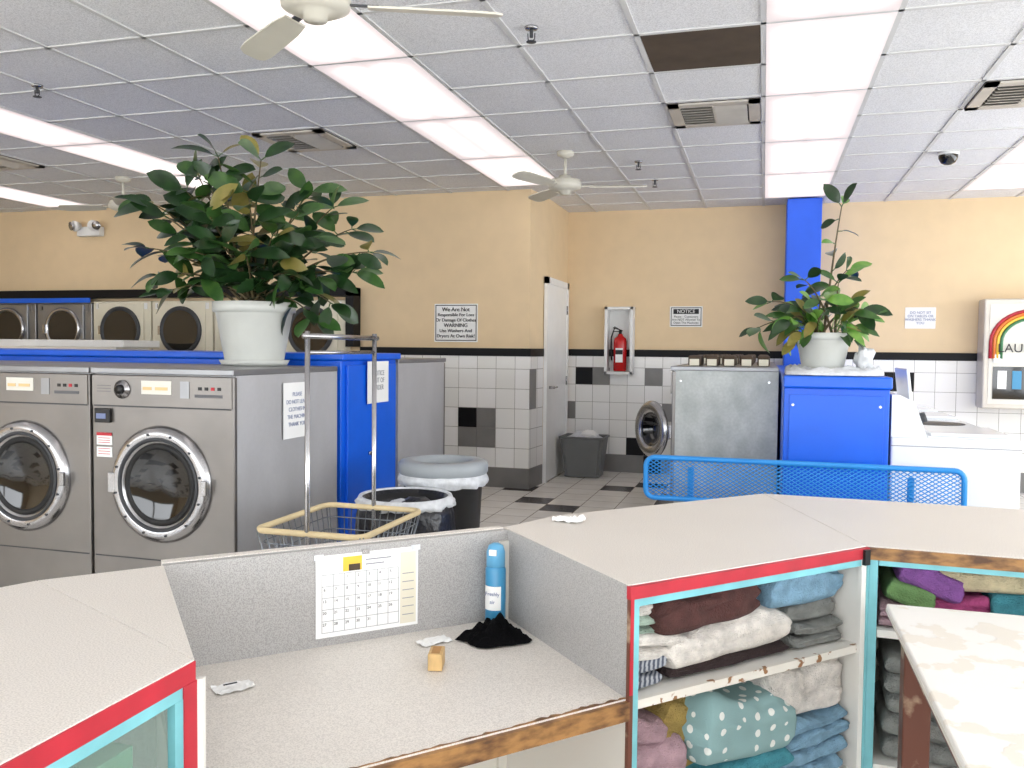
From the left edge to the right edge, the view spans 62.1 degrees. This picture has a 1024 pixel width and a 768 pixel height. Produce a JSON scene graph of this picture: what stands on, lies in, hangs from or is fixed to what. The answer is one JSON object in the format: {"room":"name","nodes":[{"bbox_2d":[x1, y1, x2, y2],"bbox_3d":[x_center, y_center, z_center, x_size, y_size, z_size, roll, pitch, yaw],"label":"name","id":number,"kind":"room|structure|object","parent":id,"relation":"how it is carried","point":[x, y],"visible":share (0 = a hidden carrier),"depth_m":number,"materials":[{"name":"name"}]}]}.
{"room":"laundry","nodes":[
{"label":"laundry","id":0,"kind":"room"},
{"bbox_2d":[0,189,568,445],"bbox_3d":[-3.761,-0.566,10.536,8.800,2.990,1.700,1,3,16],"label":"wall","id":1,"kind":"structure","parent":0,"point":[495,251],"depth_m":8.86,"materials":[{"name":"beige paint"}]},
{"bbox_2d":[68,220,103,236],"bbox_3d":[-4.917,-1.800,9.847,0.450,0.170,0.173,1,3,16],"label":"emergency light","id":2,"kind":"object","parent":1,"relation":"attached to","point":[93,229],"visible":1,"depth_m":9.83,"materials":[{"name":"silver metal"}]},
{"bbox_2d":[0,287,360,346],"bbox_3d":[-4.888,-0.776,9.883,6.800,0.620,0.165,1,3,16],"label":"trim","id":3,"kind":"structure","parent":1,"relation":"attached to","point":[47,296],"depth_m":9.71,"materials":[{"name":"black"}]},
{"bbox_2d":[360,347,528,488],"bbox_3d":[-0.722,0.330,8.772,1.867,1.410,0.021,1,3,16],"label":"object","id":4,"kind":"structure","parent":1,"relation":"attached to","point":[486,389],"depth_m":8.62,"materials":[{"name":"white tile"}]},
{"bbox_2d":[434,304,477,341],"bbox_3d":[-0.574,-0.626,8.697,0.470,0.390,0.009,1,3,16],"label":"warning sign","id":5,"kind":"object","parent":1,"relation":"attached to","point":[452,322],"visible":1,"depth_m":8.70,"materials":[{"name":"paper"}]},
{"bbox_2d":[527,349,543,488],"bbox_3d":[0.244,0.344,8.692,0.018,1.410,0.410,2,3,21],"label":"trim","id":6,"kind":"structure","parent":1,"relation":"attached to","point":[535,386],"depth_m":8.67,"materials":[{"name":"white tile"}]},
{"bbox_2d":[542,276,568,482],"bbox_3d":[0.516,-0.056,9.342,0.099,2.160,1.000,1,3,16],"label":"door","id":7,"kind":"structure","parent":1,"relation":"in","point":[556,292],"depth_m":9.24,"materials":[{"name":"silver metal"}]},
{"bbox_2d":[0,0,1023,212],"bbox_3d":[-2.116,-1.821,3.999,15.600,0.100,13.000,1,3,16],"label":"ceiling","id":8,"kind":"structure","parent":0,"point":[46,22],"depth_m":5.37,"materials":[{"name":"tile"}]},
{"bbox_2d":[0,155,44,170],"bbox_3d":[-4.501,-1.920,7.357,0.570,0.033,0.570,1,3,16],"label":"ceiling air vent","id":9,"kind":"object","parent":8,"relation":"in","point":[6,163],"depth_m":7.42,"materials":[{"name":"white metal"}]},
{"bbox_2d":[31,83,42,97],"bbox_3d":[-2.908,-1.794,5.205,0.070,0.073,0.070,1,3,16],"label":"sprinkler","id":10,"kind":"object","parent":8,"relation":"attached to","point":[37,86],"visible":1,"depth_m":5.20,"materials":[{"name":"silver metal"}]},
{"bbox_2d":[0,186,85,206],"bbox_3d":[-5.239,-2.015,9.163,0.582,0.008,1.192,1,3,16],"label":"fluorescent panel","id":11,"kind":"object","parent":8,"relation":"attached to","point":[7,193],"visible":0.78,"depth_m":9.23,"materials":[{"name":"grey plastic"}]},
{"bbox_2d":[0,108,107,146],"bbox_3d":[-3.591,-1.871,6.135,0.582,0.008,1.192,1,3,16],"label":"fluorescent panel","id":12,"kind":"object","parent":8,"relation":"attached to","point":[14,124],"visible":1,"depth_m":6.33,"materials":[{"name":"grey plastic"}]},
{"bbox_2d":[58,176,167,213],"bbox_3d":[-3.780,-1.790,8.141,1.080,0.345,1.142,1,3,16],"label":"ceiling fan","id":13,"kind":"object","parent":8,"relation":"hanging from","point":[113,204],"depth_m":8.06,"materials":[{"name":"white plastic"}]},
{"bbox_2d":[51,143,183,175],"bbox_3d":[-3.245,-1.916,7.304,0.582,0.008,1.192,1,3,16],"label":"fluorescent panel","id":14,"kind":"object","parent":8,"relation":"attached to","point":[109,153],"visible":0.71,"depth_m":7.16,"materials":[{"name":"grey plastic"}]},
{"bbox_2d":[175,175,241,188],"bbox_3d":[-2.899,-1.961,8.473,0.582,0.008,1.192,1,3,16],"label":"fluorescent panel","id":15,"kind":"object","parent":8,"relation":"attached to","point":[181,179],"visible":0.02,"depth_m":8.21,"materials":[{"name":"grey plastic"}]},
{"bbox_2d":[252,128,356,152],"bbox_3d":[-1.577,-1.853,6.495,0.570,0.033,0.570,1,3,16],"label":"ceiling air vent","id":16,"kind":"object","parent":8,"relation":"in","point":[305,140],"depth_m":6.42,"materials":[{"name":"white metal"}]},
{"bbox_2d":[209,0,406,64],"bbox_3d":[-1.012,-1.758,4.103,0.582,0.008,1.192,1,3,16],"label":"fluorescent panel","id":17,"kind":"object","parent":8,"relation":"attached to","point":[350,38],"visible":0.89,"depth_m":4.31,"materials":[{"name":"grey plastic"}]},
{"bbox_2d":[240,0,502,60],"bbox_3d":[-0.751,-1.553,3.128,1.267,0.335,1.180,1,3,16],"label":"ceiling fan","id":18,"kind":"object","parent":8,"relation":"hanging from","point":[276,35],"depth_m":3.32,"materials":[{"name":"white plastic"}]},
{"bbox_2d":[315,58,478,121],"bbox_3d":[-0.666,-1.804,5.272,0.582,0.008,1.192,1,3,16],"label":"fluorescent panel","id":19,"kind":"object","parent":8,"relation":"attached to","point":[401,88],"visible":1,"depth_m":5.17,"materials":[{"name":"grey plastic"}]},
{"bbox_2d":[402,117,527,158],"bbox_3d":[-0.320,-1.849,6.441,0.582,0.008,1.192,1,3,16],"label":"fluorescent panel","id":20,"kind":"object","parent":8,"relation":"attached to","point":[464,138],"visible":1,"depth_m":6.36,"materials":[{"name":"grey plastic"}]},
{"bbox_2d":[462,156,553,186],"bbox_3d":[0.026,-1.894,7.610,0.582,0.008,1.192,1,3,16],"label":"fluorescent panel","id":21,"kind":"object","parent":8,"relation":"attached to","point":[500,170],"visible":0.86,"depth_m":7.43,"materials":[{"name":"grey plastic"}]},
{"bbox_2d":[0,0,1023,211],"bbox_3d":[-2.130,-1.765,3.954,15.580,0.008,12.880,1,3,16],"label":"grid","id":22,"kind":"object","parent":8,"relation":"attached to","point":[636,34],"visible":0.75,"depth_m":5.45,"materials":[{"name":"white metal"}]},
{"bbox_2d":[524,24,537,43],"bbox_3d":[0.095,-1.719,4.184,0.070,0.073,0.070,1,3,16],"label":"sprinkler","id":23,"kind":"object","parent":8,"relation":"attached to","point":[531,28],"visible":1,"depth_m":4.17,"materials":[{"name":"silver metal"}]},
{"bbox_2d":[512,150,646,201],"bbox_3d":[0.518,-1.687,6.758,1.079,0.345,1.143,1,3,16],"label":"ceiling fan","id":24,"kind":"object","parent":8,"relation":"hanging from","point":[564,185],"depth_m":6.75,"materials":[{"name":"white plastic"}]},
{"bbox_2d":[634,160,642,169],"bbox_3d":[1.061,-1.833,7.129,0.070,0.073,0.070,1,3,16],"label":"sprinkler","id":25,"kind":"object","parent":8,"relation":"attached to","point":[638,162],"visible":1,"depth_m":7.12,"materials":[{"name":"silver metal"}]},
{"bbox_2d":[640,25,760,71],"bbox_3d":[1.002,-1.754,4.462,0.580,0.005,0.580,1,3,16],"label":"tile","id":26,"kind":"structure","parent":8,"relation":"attached to","point":[733,46],"depth_m":4.44,"materials":[{"name":"brown"}]},
{"bbox_2d":[667,97,759,128],"bbox_3d":[1.348,-1.786,5.632,0.570,0.033,0.570,1,3,16],"label":"ceiling air vent","id":27,"kind":"object","parent":8,"relation":"in","point":[744,111],"depth_m":5.57,"materials":[{"name":"white metal"}]},
{"bbox_2d":[765,172,833,197],"bbox_3d":[2.711,-1.886,8.089,0.582,0.008,1.192,1,3,16],"label":"fluorescent panel","id":28,"kind":"object","parent":8,"relation":"attached to","point":[801,184],"visible":0.93,"depth_m":8.01,"materials":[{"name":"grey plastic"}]},
{"bbox_2d":[765,138,847,174],"bbox_3d":[2.365,-1.841,6.920,0.582,0.008,1.192,1,3,16],"label":"fluorescent panel","id":29,"kind":"object","parent":8,"relation":"attached to","point":[813,155],"visible":1,"depth_m":6.85,"materials":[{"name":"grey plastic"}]},
{"bbox_2d":[765,90,866,141],"bbox_3d":[2.019,-1.796,5.751,0.582,0.008,1.192,1,3,16],"label":"fluorescent panel","id":30,"kind":"object","parent":8,"relation":"attached to","point":[829,115],"visible":1,"depth_m":5.65,"materials":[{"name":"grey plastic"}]},
{"bbox_2d":[766,12,897,95],"bbox_3d":[1.673,-1.750,4.582,0.582,0.008,1.192,1,3,16],"label":"fluorescent panel","id":31,"kind":"object","parent":8,"relation":"attached to","point":[840,53],"visible":1,"depth_m":4.47,"materials":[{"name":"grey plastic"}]},
{"bbox_2d":[766,0,902,21],"bbox_3d":[1.327,-1.705,3.413,0.582,0.008,1.192,1,3,16],"label":"fluorescent panel","id":32,"kind":"object","parent":8,"relation":"attached to","point":[777,10],"visible":1,"depth_m":3.89,"materials":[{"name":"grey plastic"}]},
{"bbox_2d":[937,151,959,164],"bbox_3d":[3.433,-1.774,6.690,0.160,0.104,0.160,1,3,16],"label":"dome camera","id":33,"kind":"object","parent":8,"relation":"attached to","point":[945,157],"visible":1,"depth_m":6.64,"materials":[{"name":"black plastic"}]},
{"bbox_2d":[962,163,1023,190],"bbox_3d":[4.466,-1.846,7.571,0.582,0.008,1.192,1,3,16],"label":"fluorescent panel","id":34,"kind":"object","parent":8,"relation":"attached to","point":[998,176],"visible":1,"depth_m":7.64,"materials":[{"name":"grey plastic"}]},
{"bbox_2d":[964,79,1023,110],"bbox_3d":[3.103,-1.746,5.114,0.570,0.033,0.570,1,3,16],"label":"ceiling air vent","id":35,"kind":"object","parent":8,"relation":"in","point":[999,94],"depth_m":5.15,"materials":[{"name":"white metal"}]},
{"bbox_2d":[995,141,1023,163],"bbox_3d":[4.120,-1.801,6.402,0.582,0.008,1.192,1,3,16],"label":"fluorescent panel","id":36,"kind":"object","parent":8,"relation":"attached to","point":[1016,155],"visible":1,"depth_m":6.78,"materials":[{"name":"white plastic"}]},
{"bbox_2d":[480,471,1023,527],"bbox_3d":[-2.148,1.266,4.129,15.600,0.100,13.000,1,3,16],"label":"floor","id":37,"kind":"structure","parent":0,"point":[561,494],"depth_m":8.06,"materials":[{"name":"tile"}]},
{"bbox_2d":[0,304,37,338],"bbox_3d":[-6.005,-0.021,10.219,0.788,1.880,0.190,1,3,16],"label":"dryer","id":38,"kind":"object","parent":37,"relation":"on","point":[17,321],"visible":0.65,"depth_m":10.08,"materials":[{"name":"metal"}]},
{"bbox_2d":[0,360,77,363],"bbox_3d":[-3.122,0.519,5.012,0.810,1.297,1.043,1,3,16],"label":"washer","id":39,"kind":"object","parent":37,"relation":"on","point":[1,361],"visible":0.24,"depth_m":5.15,"materials":[{"name":"metal"}]},
{"bbox_2d":[37,303,93,339],"bbox_3d":[-5.228,-0.003,9.990,0.788,1.880,0.190,1,3,16],"label":"dryer","id":40,"kind":"object","parent":37,"relation":"on","point":[56,321],"visible":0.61,"depth_m":9.88,"materials":[{"name":"metal"}]},
{"bbox_2d":[0,339,159,349],"bbox_3d":[-5.874,0.243,9.095,4.600,1.450,0.520,1,3,16],"label":"countertop","id":41,"kind":"structure","parent":37,"relation":"on","point":[4,343],"depth_m":8.39,"materials":[{"name":"white laminate"}]},
{"bbox_2d":[0,362,196,586],"bbox_3d":[-2.335,0.537,4.780,0.810,1.297,1.043,1,3,16],"label":"washer","id":42,"kind":"object","parent":37,"relation":"on","point":[47,454],"visible":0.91,"depth_m":4.27,"materials":[{"name":"metal"}]},
{"bbox_2d":[94,301,152,349],"bbox_3d":[-4.452,0.005,9.760,0.788,1.900,0.190,1,3,16],"label":"dryer","id":43,"kind":"object","parent":37,"relation":"on","point":[113,320],"visible":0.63,"depth_m":9.66,"materials":[{"name":"beige metal"}]},
{"bbox_2d":[153,301,214,350],"bbox_3d":[-3.675,0.022,9.531,0.788,1.900,0.190,1,3,16],"label":"dryer","id":44,"kind":"object","parent":37,"relation":"on","point":[189,325],"visible":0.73,"depth_m":9.43,"materials":[{"name":"beige metal"}]},
{"bbox_2d":[0,348,400,541],"bbox_3d":[-2.671,0.452,5.870,3.775,1.370,0.820,1,3,16],"label":"bulkhead","id":45,"kind":"object","parent":37,"relation":"on","point":[354,415],"visible":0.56,"depth_m":5.23,"materials":[{"name":"blue paint"}]},
{"bbox_2d":[367,361,388,403],"bbox_3d":[-0.841,-0.013,5.352,0.005,0.260,0.300,1,3,16],"label":"paper notice","id":46,"kind":"object","parent":45,"relation":"attached to","point":[382,366],"visible":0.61,"depth_m":5.38,"materials":[{"name":"grey paper"}]},
{"bbox_2d":[91,364,336,573],"bbox_3d":[-1.549,0.555,4.548,0.810,1.297,1.043,1,3,16],"label":"washer","id":47,"kind":"object","parent":37,"relation":"on","point":[189,460],"visible":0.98,"depth_m":4.11,"materials":[{"name":"metal"}]},
{"bbox_2d":[114,134,399,365],"bbox_3d":[-1.391,-0.718,4.673,1.473,1.234,0.900,1,3,16],"label":"rubber plant","id":48,"kind":"object","parent":47,"relation":"on","point":[254,329],"visible":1,"depth_m":4.61,"materials":[{"name":"green plant"}]},
{"bbox_2d":[283,382,304,439],"bbox_3d":[-1.131,0.136,4.473,0.004,0.290,0.260,1,3,16],"label":"paper notice","id":49,"kind":"object","parent":47,"relation":"attached to","point":[293,393],"visible":0.96,"depth_m":4.44,"materials":[{"name":"white paper"}]},
{"bbox_2d":[215,314,222,350],"bbox_3d":[-2.898,0.040,9.302,0.788,1.900,0.190,1,3,16],"label":"dryer","id":50,"kind":"object","parent":37,"relation":"on","point":[218,347],"visible":0.02,"depth_m":9.35,"materials":[{"name":"beige metal"}]},
{"bbox_2d":[286,300,350,351],"bbox_3d":[-2.122,0.058,9.073,0.788,1.900,0.190,1,3,16],"label":"dryer","id":51,"kind":"object","parent":37,"relation":"on","point":[294,344],"visible":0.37,"depth_m":8.97,"materials":[{"name":"beige metal"}]},
{"bbox_2d":[256,331,420,549],"bbox_3d":[-0.726,0.512,3.658,0.505,1.465,0.660,1,3,16],"label":"cart","id":52,"kind":"object","parent":37,"relation":"on","point":[265,528],"visible":0.36,"depth_m":3.67,"materials":[{"name":"silver metal"}]},
{"bbox_2d":[355,487,455,537],"bbox_3d":[-0.537,0.889,4.263,0.519,0.676,0.520,1,3,16],"label":"trash can","id":53,"kind":"object","parent":37,"relation":"on","point":[436,505],"visible":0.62,"depth_m":4.11,"materials":[{"name":"black plastic"}]},
{"bbox_2d":[395,357,445,486],"bbox_3d":[-1.027,0.470,6.314,0.812,1.330,0.923,1,3,16],"label":"washer","id":54,"kind":"object","parent":37,"relation":"on","point":[420,382],"visible":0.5,"depth_m":6.10,"materials":[{"name":"metal"}]},
{"bbox_2d":[398,455,488,529],"bbox_3d":[-0.388,0.812,4.762,0.508,0.790,0.512,1,3,16],"label":"trash can","id":55,"kind":"object","parent":37,"relation":"on","point":[464,476],"visible":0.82,"depth_m":4.57,"materials":[{"name":"grey plastic"}]},
{"bbox_2d":[0,494,1023,767],"bbox_3d":[0.198,0.896,1.581,4.904,0.901,1.866,-1,3,-32],"label":"countertop","id":56,"kind":"structure","parent":37,"relation":"on","point":[89,662],"depth_m":2.00,"materials":[{"name":"laminate"}]},
{"bbox_2d":[69,742,132,767],"bbox_3d":[-0.748,0.655,0.962,0.130,0.230,0.771,1,3,16],"label":"boxes","id":57,"kind":"object","parent":56,"relation":"on","point":[112,755],"visible":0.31,"depth_m":1.28,"materials":[{"name":"green"}]},
{"bbox_2d":[210,679,255,694],"bbox_3d":[-0.617,0.668,1.883,0.085,0.011,0.055,-1,3,-35],"label":"paper scrap","id":58,"kind":"object","parent":56,"relation":"on","point":[228,687],"visible":1,"depth_m":1.88,"materials":[{"name":"white paper"}]},
{"bbox_2d":[314,544,419,638],"bbox_3d":[-0.371,0.534,2.202,0.286,0.216,0.005,-1,3,-28],"label":"wall calendar","id":59,"kind":"object","parent":56,"relation":"attached to","point":[367,590],"visible":1,"depth_m":2.20,"materials":[{"name":"paper"}]},
{"bbox_2d":[416,635,452,646],"bbox_3d":[-0.202,0.661,2.194,0.090,0.007,0.050,-1,3,-35],"label":"paper scrap","id":60,"kind":"object","parent":56,"relation":"on","point":[430,641],"visible":1,"depth_m":2.19,"materials":[{"name":"white paper"}]},
{"bbox_2d":[428,646,444,670],"bbox_3d":[-0.180,0.652,2.022,0.034,0.041,0.060,1,2,2],"label":"wood block","id":61,"kind":"object","parent":56,"relation":"on","point":[436,655],"visible":1,"depth_m":1.99,"materials":[{"name":"beige wood"}]},
{"bbox_2d":[455,612,531,647],"bbox_3d":[-0.050,0.630,2.211,0.189,0.066,0.129,0,3,-22],"label":"cloth","id":62,"kind":"object","parent":56,"relation":"on","point":[496,632],"visible":1,"depth_m":2.18,"materials":[{"name":"black fabric"}]},
{"bbox_2d":[485,542,505,619],"bbox_3d":[-0.045,0.547,2.321,0.056,0.229,0.059,1,3,16],"label":"aerosol can","id":63,"kind":"object","parent":56,"relation":"on","point":[495,573],"visible":0.99,"depth_m":2.30,"materials":[{"name":"metal"}]},
{"bbox_2d":[552,514,585,522],"bbox_3d":[0.169,0.395,2.512,0.090,0.020,0.050,2,3,22],"label":"paper scrap","id":64,"kind":"object","parent":56,"relation":"on","point":[580,518],"visible":1,"depth_m":2.51,"materials":[{"name":"white paper"}]},
{"bbox_2d":[637,570,849,767],"bbox_3d":[0.506,0.734,2.202,0.746,0.586,0.383,-1,3,-33],"label":"folded towels","id":65,"kind":"object","parent":56,"relation":"on","point":[792,718],"visible":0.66,"depth_m":2.06,"materials":[{"name":"fabric"}]},
{"bbox_2d":[874,565,1023,767],"bbox_3d":[1.429,0.736,2.268,0.865,0.554,0.325,1,3,19],"label":"folded towels","id":66,"kind":"object","parent":56,"relation":"on","point":[896,585],"visible":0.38,"depth_m":2.23,"materials":[{"name":"fabric"}]},
{"bbox_2d":[559,430,609,477],"bbox_3d":[0.804,0.757,9.445,0.497,0.514,0.402,1,3,16],"label":"trash can","id":67,"kind":"object","parent":37,"relation":"on","point":[583,451],"visible":1,"depth_m":9.29,"materials":[{"name":"plastic"}]},
{"bbox_2d":[635,364,778,502],"bbox_3d":[1.384,0.517,6.163,1.011,1.300,0.742,1,3,16],"label":"washer","id":68,"kind":"object","parent":37,"relation":"on","point":[721,411],"visible":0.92,"depth_m":5.77,"materials":[{"name":"metal"}]},
{"bbox_2d":[688,354,769,365],"bbox_3d":[1.877,-0.208,7.151,0.545,0.073,2.796,1,3,16],"label":"soap dispensers","id":69,"kind":"object","parent":68,"relation":"on","point":[708,359],"visible":1,"depth_m":5.92,"materials":[{"name":"beige plastic"}]},
{"bbox_2d":[685,363,775,365],"bbox_3d":[1.725,0.492,6.844,0.743,1.300,0.742,1,3,16],"label":"washer","id":70,"kind":"object","parent":37,"relation":"on","point":[687,363],"visible":0.02,"depth_m":6.64,"materials":[{"name":"metal"}]},
{"bbox_2d":[783,197,821,364],"bbox_3d":[3.035,-0.421,8.947,0.340,2.976,0.440,1,3,16],"label":"post","id":71,"kind":"object","parent":37,"relation":"on","point":[803,215],"visible":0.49,"depth_m":8.70,"materials":[{"name":"blue paint"}]},
{"bbox_2d":[643,455,967,505],"bbox_3d":[1.476,0.835,4.396,1.670,0.815,0.700,1,3,16],"label":"bench","id":72,"kind":"object","parent":37,"relation":"on","point":[910,482],"visible":0.39,"depth_m":4.62,"materials":[{"name":"blue metal"}]},
{"bbox_2d":[776,365,892,500],"bbox_3d":[2.378,0.521,6.658,0.585,1.270,3.730,1,3,16],"label":"cabinet","id":73,"kind":"object","parent":37,"relation":"on","point":[822,418],"visible":0.46,"depth_m":4.88,"materials":[{"name":"blue metal"}]},
{"bbox_2d":[739,183,892,375],"bbox_3d":[1.825,-0.619,5.124,0.867,1.181,0.707,1,3,16],"label":"potted houseplant","id":74,"kind":"object","parent":73,"relation":"on","point":[821,352],"visible":1,"depth_m":5.02,"materials":[{"name":"plant"}]},
{"bbox_2d":[917,406,937,411],"bbox_3d":[3.158,0.562,7.080,0.664,1.170,0.677,1,3,16],"label":"washer","id":75,"kind":"object","parent":37,"relation":"on","point":[920,408],"visible":0.15,"depth_m":6.82,"materials":[{"name":"grey metal"}]},
{"bbox_2d":[895,367,977,426],"bbox_3d":[2.761,0.547,5.735,0.664,1.304,0.677,1,3,16],"label":"washer","id":76,"kind":"object","parent":37,"relation":"on","point":[902,375],"visible":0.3,"depth_m":5.66,"materials":[{"name":"grey metal"}]},
{"bbox_2d":[918,411,959,420],"bbox_3d":[2.959,0.588,6.409,0.664,1.170,0.677,1,3,16],"label":"washer","id":77,"kind":"object","parent":37,"relation":"on","point":[940,416],"visible":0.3,"depth_m":6.11,"materials":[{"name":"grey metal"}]},
{"bbox_2d":[887,392,1021,508],"bbox_3d":[2.562,0.640,5.067,0.664,1.170,0.677,1,3,16],"label":"washer","id":78,"kind":"object","parent":37,"relation":"on","point":[990,459],"visible":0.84,"depth_m":4.75,"materials":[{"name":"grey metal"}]},
{"bbox_2d":[886,604,1023,767],"bbox_3d":[1.189,0.966,1.366,0.952,0.800,1.222,1,3,16],"label":"folding table","id":79,"kind":"object","parent":37,"relation":"on","point":[966,668],"visible":1,"depth_m":1.68,"materials":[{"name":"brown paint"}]},
{"bbox_2d":[568,196,1023,352],"bbox_3d":[3.931,-0.423,9.047,6.800,2.990,0.200,1,3,16],"label":"wall","id":80,"kind":"structure","parent":0,"point":[949,256],"depth_m":9.25,"materials":[{"name":"beige paint"}]},
{"bbox_2d":[604,307,634,374],"bbox_3d":[1.222,-0.492,9.651,0.320,0.760,0.165,1,3,16],"label":"upper cabinet","id":81,"kind":"object","parent":80,"relation":"attached to","point":[623,318],"visible":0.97,"depth_m":9.68,"materials":[{"name":"white metal"}]},
{"bbox_2d":[610,326,626,370],"bbox_3d":[1.223,-0.400,9.633,0.161,0.508,0.155,-1,3,-35],"label":"fire extinguisher","id":82,"kind":"object","parent":81,"relation":"in","point":[620,342],"visible":1,"depth_m":9.58,"materials":[{"name":"red metal"}]},
{"bbox_2d":[670,306,702,326],"bbox_3d":[1.947,-0.753,9.509,0.360,0.230,0.014,1,3,16],"label":"notice sign","id":83,"kind":"object","parent":80,"relation":"attached to","point":[680,316],"visible":1,"depth_m":9.51,"materials":[{"name":"paper"}]},
{"bbox_2d":[567,349,1023,492],"bbox_3d":[3.844,0.369,8.988,6.877,1.410,0.021,1,3,16],"label":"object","id":84,"kind":"structure","parent":80,"relation":"attached to","point":[610,404],"depth_m":9.61,"materials":[{"name":"white tile"}]},
{"bbox_2d":[905,307,935,328],"bbox_3d":[4.244,-0.686,8.834,0.294,0.220,0.009,1,3,16],"label":"paper notice","id":85,"kind":"object","parent":80,"relation":"attached to","point":[915,317],"visible":1,"depth_m":8.83,"materials":[{"name":"white paper"}]},
{"bbox_2d":[975,299,1023,409],"bbox_3d":[5.120,-0.294,8.424,0.860,1.090,0.290,1,3,16],"label":"vending machine","id":86,"kind":"object","parent":80,"relation":"attached to","point":[1000,346],"visible":1,"depth_m":8.38,"materials":[{"name":"white"}]}
]}

